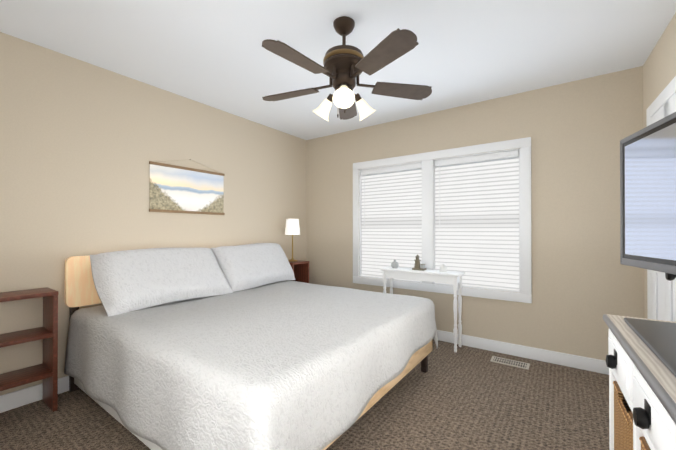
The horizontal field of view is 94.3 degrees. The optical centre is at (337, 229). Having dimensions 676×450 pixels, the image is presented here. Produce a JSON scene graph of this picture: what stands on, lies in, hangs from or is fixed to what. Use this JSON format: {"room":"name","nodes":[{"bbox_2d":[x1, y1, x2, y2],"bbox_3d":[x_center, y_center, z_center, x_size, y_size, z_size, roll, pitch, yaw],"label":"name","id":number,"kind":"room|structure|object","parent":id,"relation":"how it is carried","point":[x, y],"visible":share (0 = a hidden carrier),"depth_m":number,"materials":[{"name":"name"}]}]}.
{"room":"bedroom","nodes":[
{"label":"bedroom","id":0,"kind":"room"},
{"bbox_2d":[0,32,305,395],"bbox_3d":[-1.621,-0.044,2.985,0.120,2.490,4.090,0,0,35],"label":"wall","id":1,"kind":"structure","parent":0,"point":[82,144],"depth_m":2.50,"materials":[{"name":"paint"}]},
{"bbox_2d":[0,376,68,412],"bbox_3d":[-1.564,1.145,2.938,0.016,0.110,3.846,0,0,35],"label":"baseboard","id":2,"kind":"structure","parent":1,"relation":"attached to","point":[18,398],"depth_m":2.14,"materials":[{"name":"white wood"}]},
{"bbox_2d":[149,159,224,214],"bbox_3d":[-1.456,-0.424,3.096,0.018,0.541,0.760,0,0,35],"label":"picture","id":3,"kind":"object","parent":1,"relation":"attached to","point":[177,189],"visible":1,"depth_m":3.06,"materials":[{"name":"paper"}]},
{"bbox_2d":[0,339,608,449],"bbox_3d":[-0.005,1.255,1.827,4.090,0.120,4.090,0,0,35],"label":"floor","id":4,"kind":"structure","parent":0,"point":[463,397],"depth_m":2.01,"materials":[{"name":"carpet"}]},
{"bbox_2d":[0,287,58,411],"bbox_3d":[-2.197,0.802,1.810,0.260,0.785,0.835,0,0,35],"label":"nightstand","id":5,"kind":"object","parent":4,"relation":"on","point":[46,371],"visible":1,"depth_m":2.06,"materials":[{"name":"brown wood"}]},
{"bbox_2d":[64,243,437,449],"bbox_3d":[-0.562,0.675,2.486,2.140,1.047,2.018,0,0,35],"label":"bed","id":6,"kind":"object","parent":4,"relation":"on","point":[246,347],"visible":1,"depth_m":1.82,"materials":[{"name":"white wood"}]},
{"bbox_2d":[90,248,232,316],"bbox_3d":[-1.402,0.377,2.583,0.418,0.438,0.997,0,0,35],"label":"pillow","id":7,"kind":"object","parent":6,"relation":"on","point":[137,280],"depth_m":2.40,"materials":[{"name":"white fabric"}]},
{"bbox_2d":[211,243,295,291],"bbox_3d":[-0.874,0.379,3.365,0.398,0.446,0.914,0,0,35],"label":"pillow","id":8,"kind":"object","parent":6,"relation":"on","point":[248,267],"depth_m":3.20,"materials":[{"name":"white fabric"}]},
{"bbox_2d":[289,260,309,282],"bbox_3d":[-0.595,0.806,3.981,0.350,0.800,0.310,0,0,35],"label":"nightstand","id":9,"kind":"object","parent":4,"relation":"on","point":[300,268],"visible":0.19,"depth_m":4.02,"materials":[{"name":"brown wood"}]},
{"bbox_2d":[285,219,299,260],"bbox_3d":[-0.580,0.137,3.998,0.196,0.535,0.196,0,0,35],"label":"lamp","id":10,"kind":"object","parent":9,"relation":"on","point":[292,228],"visible":0.96,"depth_m":3.93,"materials":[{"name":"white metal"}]},
{"bbox_2d":[380,266,464,351],"bbox_3d":[0.885,0.820,3.362,0.850,0.765,0.250,0,0,35],"label":"console table","id":11,"kind":"object","parent":4,"relation":"on","point":[454,278],"visible":0.73,"depth_m":3.20,"materials":[{"name":"white wood"}]},
{"bbox_2d":[391,259,398,267],"bbox_3d":[0.641,0.389,3.538,0.086,0.098,0.086,0,0,35],"label":"decorative jar","id":12,"kind":"object","parent":11,"relation":"on","point":[394,264],"visible":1,"depth_m":3.51,"materials":[{"name":"white ceramic"}]},
{"bbox_2d":[412,254,425,270],"bbox_3d":[0.873,0.354,3.373,0.130,0.166,0.090,0,0,35],"label":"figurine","id":13,"kind":"object","parent":11,"relation":"on","point":[418,266],"visible":1,"depth_m":3.36,"materials":[{"name":"brown metal"}]},
{"bbox_2d":[439,264,446,271],"bbox_3d":[1.081,0.397,3.224,0.078,0.078,0.078,0,0,35],"label":"shell","id":14,"kind":"object","parent":11,"relation":"on","point":[443,267],"visible":1,"depth_m":3.20,"materials":[{"name":"white ceramic"}]},
{"bbox_2d":[490,356,529,369],"bbox_3d":[1.543,1.195,2.818,0.300,0.008,0.140,0,0,35],"label":"floor vent","id":15,"kind":"object","parent":4,"relation":"in","point":[514,363],"visible":1,"depth_m":2.81,"materials":[{"name":"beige metal"}]},
{"bbox_2d":[603,314,675,449],"bbox_3d":[0.918,0.763,0.638,0.470,0.852,1.230,0,0,33],"label":"dresser","id":16,"kind":"object","parent":4,"relation":"on","point":[642,375],"visible":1,"depth_m":0.82,"materials":[{"name":"white wood"}]},
{"bbox_2d":[613,381,632,449],"bbox_3d":[1.136,0.835,0.961,0.397,0.507,0.336,0,0,33],"label":"basket","id":17,"kind":"object","parent":16,"relation":"in","point":[623,426],"visible":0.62,"depth_m":1.11,"materials":[{"name":"wicker"}]},
{"bbox_2d":[639,436,650,449],"bbox_3d":[0.924,0.833,0.634,0.397,0.507,0.336,0,0,33],"label":"basket","id":18,"kind":"object","parent":16,"relation":"in","point":[644,444],"visible":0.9,"depth_m":0.86,"materials":[{"name":"wicker"}]},
{"bbox_2d":[624,318,675,376],"bbox_3d":[0.909,0.329,0.676,0.284,0.016,0.954,0,0,33],"label":"desk mat","id":19,"kind":"object","parent":16,"relation":"on","point":[658,338],"visible":0.98,"depth_m":0.94,"materials":[{"name":"grey"}]},
{"bbox_2d":[0,0,675,139],"bbox_3d":[-0.005,-1.355,1.840,4.090,0.120,4.090,0,0,35],"label":"ceiling","id":20,"kind":"structure","parent":0,"point":[214,54],"depth_m":2.19,"materials":[{"name":"white paint"}]},
{"bbox_2d":[262,16,431,120],"bbox_3d":[0.005,-0.992,1.952,1.144,0.603,1.124,0,0,35],"label":"fan","id":21,"kind":"object","parent":20,"relation":"hanging from","point":[344,67],"visible":1,"depth_m":1.88,"materials":[{"name":"brown wood"}]},
{"bbox_2d":[306,66,643,359],"bbox_3d":[1.013,-0.042,3.545,3.520,2.490,0.120,0,0,35],"label":"wall","id":22,"kind":"structure","parent":0,"point":[584,280],"depth_m":2.84,"materials":[{"name":"paint"}]},
{"bbox_2d":[353,137,531,302],"bbox_3d":[1.023,-0.082,3.516,1.960,1.540,0.127,0,0,35],"label":"window","id":23,"kind":"structure","parent":22,"relation":"in","point":[427,160],"depth_m":3.42,"materials":[{"name":"white wood"}]},
{"bbox_2d":[361,150,519,290],"bbox_3d":[1.017,-0.082,3.507,1.754,1.342,0.068,0,0,35],"label":"window blinds","id":24,"kind":"object","parent":23,"relation":"attached to","point":[477,223],"visible":0.83,"depth_m":3.34,"materials":[{"name":"white plastic"}]},
{"bbox_2d":[437,330,608,374],"bbox_3d":[0.972,1.148,3.482,3.484,0.110,0.016,0,0,35],"label":"baseboard","id":25,"kind":"structure","parent":22,"relation":"attached to","point":[575,361],"depth_m":2.89,"materials":[{"name":"white wood"}]},
{"bbox_2d":[643,13,675,318],"bbox_3d":[1.414,-0.055,0.827,0.120,2.490,4.090,0,0,33],"label":"wall","id":26,"kind":"structure","parent":0,"point":[659,70],"depth_m":2.15,"materials":[{"name":"paint"}]},
{"bbox_2d":[620,112,675,274],"bbox_3d":[1.021,-0.094,0.655,0.382,0.423,0.748,0,0,19],"label":"tv","id":27,"kind":"object","parent":26,"relation":"attached to","point":[648,197],"visible":1,"depth_m":0.92,"materials":[{"name":"grey"}]},
{"bbox_2d":[646,76,675,321],"bbox_3d":[2.009,0.155,1.948,0.098,2.080,0.880,0,0,33],"label":"door frame","id":28,"kind":"structure","parent":26,"relation":"attached to","point":[661,295],"depth_m":2.03,"materials":[{"name":"white wood"}]}
]}

